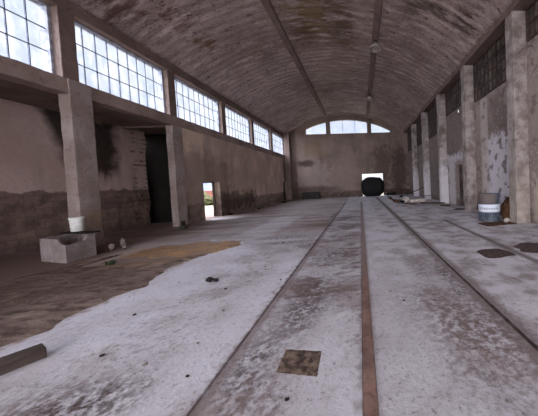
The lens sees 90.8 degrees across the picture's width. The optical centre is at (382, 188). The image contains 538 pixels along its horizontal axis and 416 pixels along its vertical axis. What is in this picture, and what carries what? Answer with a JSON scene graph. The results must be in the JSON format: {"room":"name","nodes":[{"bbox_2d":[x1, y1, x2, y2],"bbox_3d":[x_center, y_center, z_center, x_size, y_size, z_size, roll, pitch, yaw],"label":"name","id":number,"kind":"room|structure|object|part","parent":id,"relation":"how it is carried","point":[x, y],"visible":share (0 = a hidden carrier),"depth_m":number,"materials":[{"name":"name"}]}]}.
{"room":"abandoned industrial hall","nodes":[
{"label":"abandoned industrial hall","id":0,"kind":"room"},
{"bbox_2d":[0,98,150,255],"bbox_3d":[-10.187,-0.115,-0.747,0.428,4.491,24.402,-3,2,-5],"label":"wall","id":1,"kind":"structure","parent":0,"point":[33,191],"depth_m":7.74,"materials":[{"name":"paint"}]},
{"bbox_2d":[0,79,165,133],"bbox_3d":[-9.597,-2.467,-0.503,2.262,0.226,24.912,-3,2,-5],"label":"trim","id":2,"kind":"structure","parent":1,"relation":"attached to","point":[9,90],"depth_m":7.33,"materials":[{"name":"concrete"}]},
{"bbox_2d":[121,125,165,129],"bbox_3d":[-10.268,-2.674,10.426,1.706,0.105,0.352,-3,2,-5],"label":"trim","id":3,"kind":"structure","parent":1,"relation":"attached to","point":[162,126],"depth_m":10.31,"materials":[{"name":"wood"}]},
{"bbox_2d":[144,134,171,222],"bbox_3d":[-10.965,-0.592,11.951,2.815,4.662,0.158,-3,2,-5],"label":"wall","id":4,"kind":"structure","parent":0,"point":[156,155],"depth_m":11.87,"materials":[{"name":"black"}]},
{"bbox_2d":[203,183,211,190],"bbox_3d":[-43.577,-2.015,58.215,24.800,7.300,6.800,-4,2,-34],"label":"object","id":5,"kind":"structure","parent":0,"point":[207,186],"depth_m":56.29,"materials":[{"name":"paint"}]},
{"bbox_2d":[182,128,286,223],"bbox_3d":[-9.959,-0.774,18.510,0.419,4.507,15.501,-3,2,-5],"label":"wall","id":6,"kind":"structure","parent":0,"point":[244,178],"depth_m":14.58,"materials":[{"name":"brown paint"}]},
{"bbox_2d":[0,0,54,73],"bbox_3d":[-8.943,-3.974,4.787,0.200,1.920,3.520,-3,2,-5],"label":"window","id":7,"kind":"structure","parent":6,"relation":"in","point":[43,8],"depth_m":6.45,"materials":[{"name":"paint"}]},
{"bbox_3d":[-8.943,-3.974,4.787,0.200,1.920,3.520,-3,2,-5],"label":"frame","id":8,"kind":"part","parent":7,"relation":"part of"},
{"bbox_2d":[74,20,165,112],"bbox_3d":[-9.294,-4.085,8.594,0.200,1.920,3.350,-3,2,-5],"label":"window","id":9,"kind":"structure","parent":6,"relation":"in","point":[160,84],"depth_m":8.67,"materials":[{"name":"paint"}]},
{"bbox_2d":[0,55,284,158],"bbox_3d":[-8.979,-2.864,6.676,0.489,0.454,39.113,-3,2,-5],"label":"trim","id":10,"kind":"structure","parent":6,"relation":"attached to","point":[12,70],"depth_m":7.70,"materials":[{"name":"concrete"}]},
{"bbox_2d":[49,5,78,81],"bbox_3d":[-9.042,-4.035,6.741,0.410,1.967,0.404,-3,2,-5],"label":"window post","id":11,"kind":"object","parent":10,"relation":"on","point":[62,21],"visible":0.75,"depth_m":6.66,"materials":[{"name":"concrete"}]},
{"bbox_2d":[163,70,176,116],"bbox_3d":[-9.384,-4.144,10.464,0.411,1.966,0.404,-3,2,-5],"label":"window post","id":12,"kind":"object","parent":10,"relation":"on","point":[168,77],"visible":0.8,"depth_m":10.34,"materials":[{"name":"concrete"}]},
{"bbox_2d":[218,101,226,133],"bbox_3d":[-9.755,-4.257,14.445,0.409,1.969,0.401,-3,2,-5],"label":"window post","id":13,"kind":"object","parent":10,"relation":"on","point":[221,105],"visible":0.72,"depth_m":14.29,"materials":[{"name":"concrete"}]},
{"bbox_2d":[249,118,254,143],"bbox_3d":[-10.111,-4.370,18.325,0.417,1.968,0.402,-3,2,-5],"label":"window post","id":14,"kind":"object","parent":10,"relation":"on","point":[251,124],"visible":0.62,"depth_m":18.17,"materials":[{"name":"concrete"}]},
{"bbox_2d":[268,130,272,150],"bbox_3d":[-10.467,-4.483,22.210,0.410,1.970,0.402,-3,2,-5],"label":"window post","id":15,"kind":"object","parent":10,"relation":"on","point":[269,131],"visible":0.62,"depth_m":22.04,"materials":[{"name":"concrete"}]},
{"bbox_2d":[174,76,219,131],"bbox_3d":[-9.649,-4.197,12.446,0.200,1.920,3.610,-3,2,-5],"label":"window","id":16,"kind":"structure","parent":6,"relation":"in","point":[216,110],"depth_m":12.66,"materials":[{"name":"paint"}]},
{"bbox_2d":[203,182,215,216],"bbox_3d":[-9.543,0.604,12.977,0.100,1.970,1.450,-3,2,-5],"label":"door frame","id":17,"kind":"structure","parent":6,"relation":"in","point":[213,188],"depth_m":13.65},
{"bbox_2d":[225,105,249,142],"bbox_3d":[-10.011,-4.311,16.378,0.200,1.920,3.510,-3,2,-5],"label":"window","id":18,"kind":"structure","parent":6,"relation":"in","point":[246,133],"depth_m":16.94,"materials":[{"name":"paint"}]},
{"bbox_2d":[253,121,268,148],"bbox_3d":[-10.369,-4.423,20.260,0.200,1.920,3.510,-3,2,-5],"label":"window","id":19,"kind":"structure","parent":6,"relation":"in","point":[255,123],"depth_m":20.81,"materials":[{"name":"paint"}]},
{"bbox_2d":[272,132,282,153],"bbox_3d":[-10.729,-4.537,24.167,0.200,1.920,3.560,-3,2,-5],"label":"window","id":20,"kind":"structure","parent":6,"relation":"in","point":[281,141],"depth_m":25.00,"materials":[{"name":"glass"}]},
{"bbox_2d":[0,194,537,415],"bbox_3d":[-4.022,1.680,7.514,19.200,0.300,39.600,-3,2,-5],"label":"floor","id":21,"kind":"structure","parent":0,"point":[441,350],"depth_m":2.77,"materials":[{"name":"concrete"}]},
{"bbox_2d":[0,343,46,375],"bbox_3d":[-3.685,1.648,1.831,0.160,0.118,1.300,-2,2,27],"label":"timber beam","id":22,"kind":"structure","parent":21,"relation":"on","point":[13,361],"depth_m":2.27,"materials":[{"name":"wood"}]},
{"bbox_2d":[39,233,96,262],"bbox_3d":[-7.892,1.457,6.124,1.208,0.573,0.754,-2,2,15],"label":"trough","id":23,"kind":"object","parent":21,"relation":"on","point":[66,248],"visible":0.94,"depth_m":5.83,"materials":[{"name":"grey concrete"}]},
{"bbox_2d":[59,231,100,233],"bbox_3d":[-7.980,1.140,6.329,1.001,0.035,0.266,-2,2,12],"label":"board","id":24,"kind":"object","parent":23,"relation":"on","point":[68,232],"visible":0.87,"depth_m":6.25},
{"bbox_2d":[68,217,85,231],"bbox_3d":[-8.137,0.940,6.393,0.302,0.369,0.296,-4,2,-34],"label":"bucket","id":25,"kind":"object","parent":24,"relation":"on","point":[76,224],"visible":1,"depth_m":6.32,"materials":[{"name":"white plastic"}]},
{"bbox_2d":[59,78,103,246],"bbox_3d":[-8.799,-0.669,7.020,0.320,4.849,0.589,-3,2,-5],"label":"column","id":26,"kind":"structure","parent":21,"relation":"on","point":[76,107],"depth_m":6.90,"materials":[{"name":"concrete"}]},
{"bbox_2d":[0,254,207,346],"bbox_3d":[-5.533,1.744,2.207,3.420,0.065,8.308,-3,2,-5],"label":"dirt layer","id":27,"kind":"object","parent":21,"relation":"on","point":[33,304],"visible":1,"depth_m":3.93,"materials":[{"name":"brown soil"}]},
{"bbox_2d":[103,259,117,265],"bbox_3d":[-5.990,1.617,5.279,0.250,0.084,0.246,-3,2,-18],"label":"weed","id":28,"kind":"object","parent":27,"relation":"on","point":[111,262],"visible":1,"depth_m":5.25,"materials":[{"name":"green plant"}]},
{"bbox_2d":[108,243,114,250],"bbox_3d":[-7.541,1.608,6.686,0.131,0.205,0.117,-4,2,-34],"label":"chunk","id":29,"kind":"object","parent":21,"relation":"on","point":[111,246],"visible":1,"depth_m":6.66,"materials":[{"name":"stone"}]},
{"bbox_2d":[120,238,126,246],"bbox_3d":[-7.655,1.570,7.071,0.171,0.264,0.118,-3,2,-5],"label":"chunk","id":30,"kind":"object","parent":21,"relation":"on","point":[123,242],"visible":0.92,"depth_m":7.04,"materials":[{"name":"stone"}]},
{"bbox_2d":[165,125,187,226],"bbox_3d":[-9.145,-0.567,10.689,0.293,4.438,0.583,-3,2,-5],"label":"column","id":31,"kind":"structure","parent":21,"relation":"on","point":[173,133],"depth_m":10.49,"materials":[{"name":"concrete"}]},
{"bbox_2d":[121,240,240,258],"bbox_3d":[-5.239,1.611,6.496,2.600,0.015,1.600,-3,2,-5],"label":"ochre silt","id":32,"kind":"object","parent":21,"relation":"on","point":[207,247],"visible":1,"depth_m":6.34,"materials":[{"name":"brown soil"}]},
{"bbox_2d":[205,277,213,281],"bbox_3d":[-2.972,1.552,4.122,0.140,0.088,0.096,-3,2,-5],"label":"clod","id":33,"kind":"object","parent":21,"relation":"on","point":[209,279],"visible":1,"depth_m":4.09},
{"bbox_2d":[276,349,321,376],"bbox_3d":[-0.746,1.565,2.172,0.392,0.013,0.417,-3,2,-5],"label":"soil","id":34,"kind":"object","parent":21,"relation":"on","point":[298,362],"visible":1,"depth_m":2.16,"materials":[{"name":"brown soil"}]},
{"bbox_2d":[302,192,320,199],"bbox_3d":[-7.699,0.705,25.934,1.862,0.752,0.840,-3,2,-5],"label":"crate","id":35,"kind":"object","parent":21,"relation":"on","point":[305,195],"visible":0.98,"depth_m":25.59,"materials":[{"name":"green paint"}]},
{"bbox_2d":[361,201,377,415],"bbox_3d":[-0.299,1.493,4.034,0.108,0.022,32.001,-3,2,-5],"label":"trim","id":36,"kind":"structure","parent":21,"relation":"on","point":[370,403],"depth_m":2.31,"materials":[{"name":"metal"}]},
{"bbox_2d":[361,177,384,196],"bbox_3d":[-1.069,-0.268,26.109,2.564,2.105,1.643,-3,2,-5],"label":"heap","id":37,"kind":"object","parent":21,"relation":"on","point":[370,186],"visible":0.99,"depth_m":25.44,"materials":[{"name":"black"}]},
{"bbox_2d":[403,197,409,202],"bbox_3d":[1.649,0.752,16.781,0.482,0.448,0.474,-3,2,-5],"label":"lump","id":38,"kind":"object","parent":21,"relation":"on","point":[406,199],"visible":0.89,"depth_m":16.65,"materials":[{"name":"white stone"}]},
{"bbox_2d":[411,124,418,195],"bbox_3d":[3.132,-2.755,23.215,0.499,6.914,0.417,-3,2,-5],"label":"pilaster","id":39,"kind":"object","parent":21,"relation":"on","point":[413,126],"visible":0.96,"depth_m":23.03,"materials":[{"name":"grey concrete"}]},
{"bbox_2d":[409,198,425,202],"bbox_3d":[2.453,0.806,17.130,1.118,0.230,0.617,-3,2,-5],"label":"slab","id":40,"kind":"object","parent":21,"relation":"on","point":[420,199],"visible":0.82,"depth_m":16.84,"materials":[{"name":"beige concrete"}]},
{"bbox_2d":[421,112,430,198],"bbox_3d":[3.489,-2.644,19.335,0.502,6.910,0.420,-3,2,-5],"label":"pilaster","id":41,"kind":"object","parent":21,"relation":"on","point":[424,115],"visible":0.98,"depth_m":19.16,"materials":[{"name":"grey concrete"}]},
{"bbox_2d":[420,202,444,203],"bbox_3d":[3.097,0.875,15.031,0.225,0.154,1.809,-4,2,-39],"label":"plank","id":42,"kind":"object","parent":21,"relation":"on","point":[421,202],"visible":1,"depth_m":14.90,"materials":[{"name":"wood"}]},
{"bbox_2d":[436,94,448,202],"bbox_3d":[3.852,-2.531,15.401,0.501,6.911,0.418,-3,2,-5],"label":"pilaster","id":43,"kind":"object","parent":21,"relation":"on","point":[440,98],"visible":0.96,"depth_m":15.22,"materials":[{"name":"grey concrete"}]},
{"bbox_2d":[382,202,537,351],"bbox_3d":[1.070,1.387,6.167,0.066,0.032,35.998,-3,2,-5],"label":"trim","id":44,"kind":"structure","parent":21,"relation":"in","point":[509,322],"depth_m":3.10,"materials":[{"name":"metal"}]},
{"bbox_2d":[460,65,477,210],"bbox_3d":[4.196,-2.419,11.669,0.500,6.909,0.421,-3,2,-5],"label":"pilaster","id":45,"kind":"object","parent":21,"relation":"on","point":[466,72],"visible":1,"depth_m":11.50,"materials":[{"name":"grey concrete"}]},
{"bbox_2d":[434,215,536,261],"bbox_3d":[3.288,1.496,-0.407,0.040,0.026,22.500,-3,2,-5],"label":"trim","id":46,"kind":"structure","parent":21,"relation":"in","point":[434,215],"depth_m":5.94,"materials":[{"name":"brown metal"}]},
{"bbox_2d":[478,193,499,221],"bbox_3d":[3.879,0.653,8.765,0.756,0.980,0.756,-3,2,-5],"label":"barrel","id":47,"kind":"object","parent":21,"relation":"on","point":[488,203],"visible":0.99,"depth_m":8.47,"materials":[{"name":"paint"}]},
{"bbox_2d":[477,249,515,257],"bbox_3d":[2.349,1.327,4.998,0.666,0.022,0.598,-3,2,-5],"label":"dark silt","id":48,"kind":"object","parent":21,"relation":"on","point":[488,253],"visible":1,"depth_m":4.95,"materials":[{"name":"brown soil"}]},
{"bbox_2d":[478,221,516,226],"bbox_3d":[3.824,1.153,8.037,1.056,0.039,0.566,-3,2,-11],"label":"sheet","id":49,"kind":"object","parent":21,"relation":"on","point":[496,223],"visible":0.96,"depth_m":7.95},
{"bbox_2d":[501,197,509,217],"bbox_3d":[4.526,0.692,8.665,0.410,0.851,0.592,-3,2,-5],"label":"scrap","id":50,"kind":"object","parent":21,"relation":"on","point":[505,206],"visible":0.49,"depth_m":8.57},
{"bbox_2d":[502,212,509,220],"bbox_3d":[4.292,0.977,8.392,0.207,0.322,0.251,-3,2,-5],"label":"scrap","id":51,"kind":"object","parent":21,"relation":"on","point":[505,215],"visible":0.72,"depth_m":8.33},
{"bbox_2d":[504,11,530,222],"bbox_3d":[4.528,-2.318,8.055,0.501,6.914,0.418,-3,2,-5],"label":"pilaster","id":52,"kind":"object","parent":21,"relation":"on","point":[515,22],"visible":0.99,"depth_m":7.89,"materials":[{"name":"grey concrete"}]},
{"bbox_2d":[514,242,537,252],"bbox_3d":[3.391,1.272,5.262,1.020,0.028,0.820,-3,2,-5],"label":"dark silt","id":53,"kind":"object","parent":21,"relation":"on","point":[527,247],"visible":1,"depth_m":5.28,"materials":[{"name":"brown soil"}]},
{"bbox_2d":[70,0,513,133],"bbox_3d":[-2.442,-6.766,7.365,13.300,2.423,39.500,-3,2,-5],"label":"ceiling","id":54,"kind":"structure","parent":0,"point":[234,48],"depth_m":11.78,"materials":[{"name":"brown brick"}]},
{"bbox_2d":[260,0,326,115],"bbox_3d":[-4.478,-7.480,6.955,0.355,0.179,39.080,-3,2,-5],"label":"trim","id":55,"kind":"structure","parent":54,"relation":"attached to","point":[267,4],"depth_m":12.66,"materials":[{"name":"concrete"}]},
{"bbox_2d":[366,0,382,115],"bbox_3d":[0.062,-7.587,7.371,0.360,0.196,39.080,-3,2,-5],"label":"trim","id":56,"kind":"structure","parent":54,"relation":"attached to","point":[378,3],"depth_m":12.21,"materials":[{"name":"concrete"}]},
{"bbox_2d":[369,40,381,52],"bbox_3d":[-0.387,-7.431,12.407,0.660,0.420,0.660,-3,2,-5],"label":"pendant lamp","id":57,"kind":"object","parent":54,"relation":"hanging from","point":[375,47],"visible":1,"depth_m":12.55,"materials":[{"name":"metal"}]},
{"bbox_2d":[282,115,409,199],"bbox_3d":[-3.855,-3.778,26.962,14.350,9.401,0.400,-3,2,-5],"label":"wall","id":58,"kind":"structure","parent":0,"point":[331,168],"depth_m":26.76,"materials":[{"name":"paint"}]},
{"bbox_2d":[41,0,283,137],"bbox_3d":[-9.073,-5.209,6.599,0.440,0.458,39.102,-3,2,-5],"label":"trim","id":59,"kind":"structure","parent":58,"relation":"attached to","point":[84,17],"depth_m":8.97,"materials":[{"name":"concrete"}]},
{"bbox_2d":[284,132,292,199],"bbox_3d":[-10.247,-2.458,26.061,0.567,7.330,0.410,-3,2,-5],"label":"pillar","id":60,"kind":"structure","parent":58,"relation":"attached to","point":[287,152],"depth_m":25.88,"materials":[{"name":"concrete"}]},
{"bbox_2d":[287,113,401,132],"bbox_3d":[-4.205,-7.272,26.527,12.800,2.262,0.240,-3,2,-5],"label":"trim","id":61,"kind":"structure","parent":58,"relation":"attached to","point":[336,114],"depth_m":26.38,"materials":[{"name":"concrete"}]},
{"bbox_2d":[409,34,537,223],"bbox_3d":[4.972,-2.317,7.975,0.368,6.984,39.113,-3,2,-5],"label":"wall","id":62,"kind":"structure","parent":0,"point":[491,127],"depth_m":10.23,"materials":[{"name":"grey paint"}]},
{"bbox_2d":[407,130,411,151],"bbox_3d":[3.058,-5.208,25.343,0.080,2.105,3.914,-3,2,-5],"label":"window","id":63,"kind":"structure","parent":62,"relation":"in","point":[409,132],"depth_m":26.46,"materials":[{"name":"metal"}]},
{"bbox_2d":[416,120,421,145],"bbox_3d":[3.438,-5.089,21.216,0.079,2.104,3.425,-3,2,-5],"label":"window","id":64,"kind":"structure","parent":62,"relation":"in","point":[418,125],"depth_m":22.11,"materials":[{"name":"metal"}]},
{"bbox_2d":[428,104,436,138],"bbox_3d":[3.798,-4.973,17.310,0.080,2.103,3.472,-3,2,-5],"label":"window","id":65,"kind":"structure","parent":62,"relation":"in","point":[432,113],"depth_m":17.96,"materials":[{"name":"metal"}]},
{"bbox_2d":[445,79,460,115],"bbox_3d":[4.136,-5.212,13.466,0.080,1.403,3.273,-3,2,-5],"label":"window","id":66,"kind":"structure","parent":62,"relation":"in","point":[453,96],"depth_m":13.79,"materials":[{"name":"glass"}]},
{"bbox_2d":[459,165,463,204],"bbox_3d":[4.568,-0.221,13.677,0.060,2.320,0.842,-3,2,-5],"label":"door","id":67,"kind":"structure","parent":62,"relation":"in","point":[460,166],"depth_m":13.86,"materials":[{"name":"wood"}]},
{"bbox_2d":[403,0,534,132],"bbox_3d":[4.556,-5.967,7.832,0.887,0.420,39.111,-3,2,-5],"label":"trim","id":68,"kind":"structure","parent":62,"relation":"attached to","point":[493,34],"depth_m":10.03,"materials":[{"name":"concrete"}]},
{"bbox_2d":[473,32,505,101],"bbox_3d":[4.482,-4.930,9.799,0.079,1.755,3.151,-3,2,-5],"label":"window","id":69,"kind":"structure","parent":62,"relation":"in","point":[489,71],"depth_m":9.95,"materials":[{"name":"glass"}]},
{"bbox_2d":[526,0,537,41],"bbox_3d":[4.809,-5.197,6.054,0.079,1.004,3.391,-3,2,-5],"label":"window","id":70,"kind":"structure","parent":62,"relation":"in","point":[532,10],"depth_m":7.52,"materials":[{"name":"metal"}]},
{"label":"outside","id":71,"kind":"structure","parent":0,"visible":0},
{"bbox_3d":[-17.131,1.901,23.593,150.000,0.540,170.000,-3,2,-5],"label":"ground","id":72,"kind":"structure","parent":71,"visible":0},
{"bbox_2d":[204,195,212,205],"bbox_3d":[-17.422,1.153,24.052,1.318,1.022,1.435,-1,2,40],"label":"shrub","id":73,"kind":"object","parent":72,"relation":"on","point":[208,200],"visible":0.54,"depth_m":23.62,"materials":[{"name":"green plant"}]}
]}

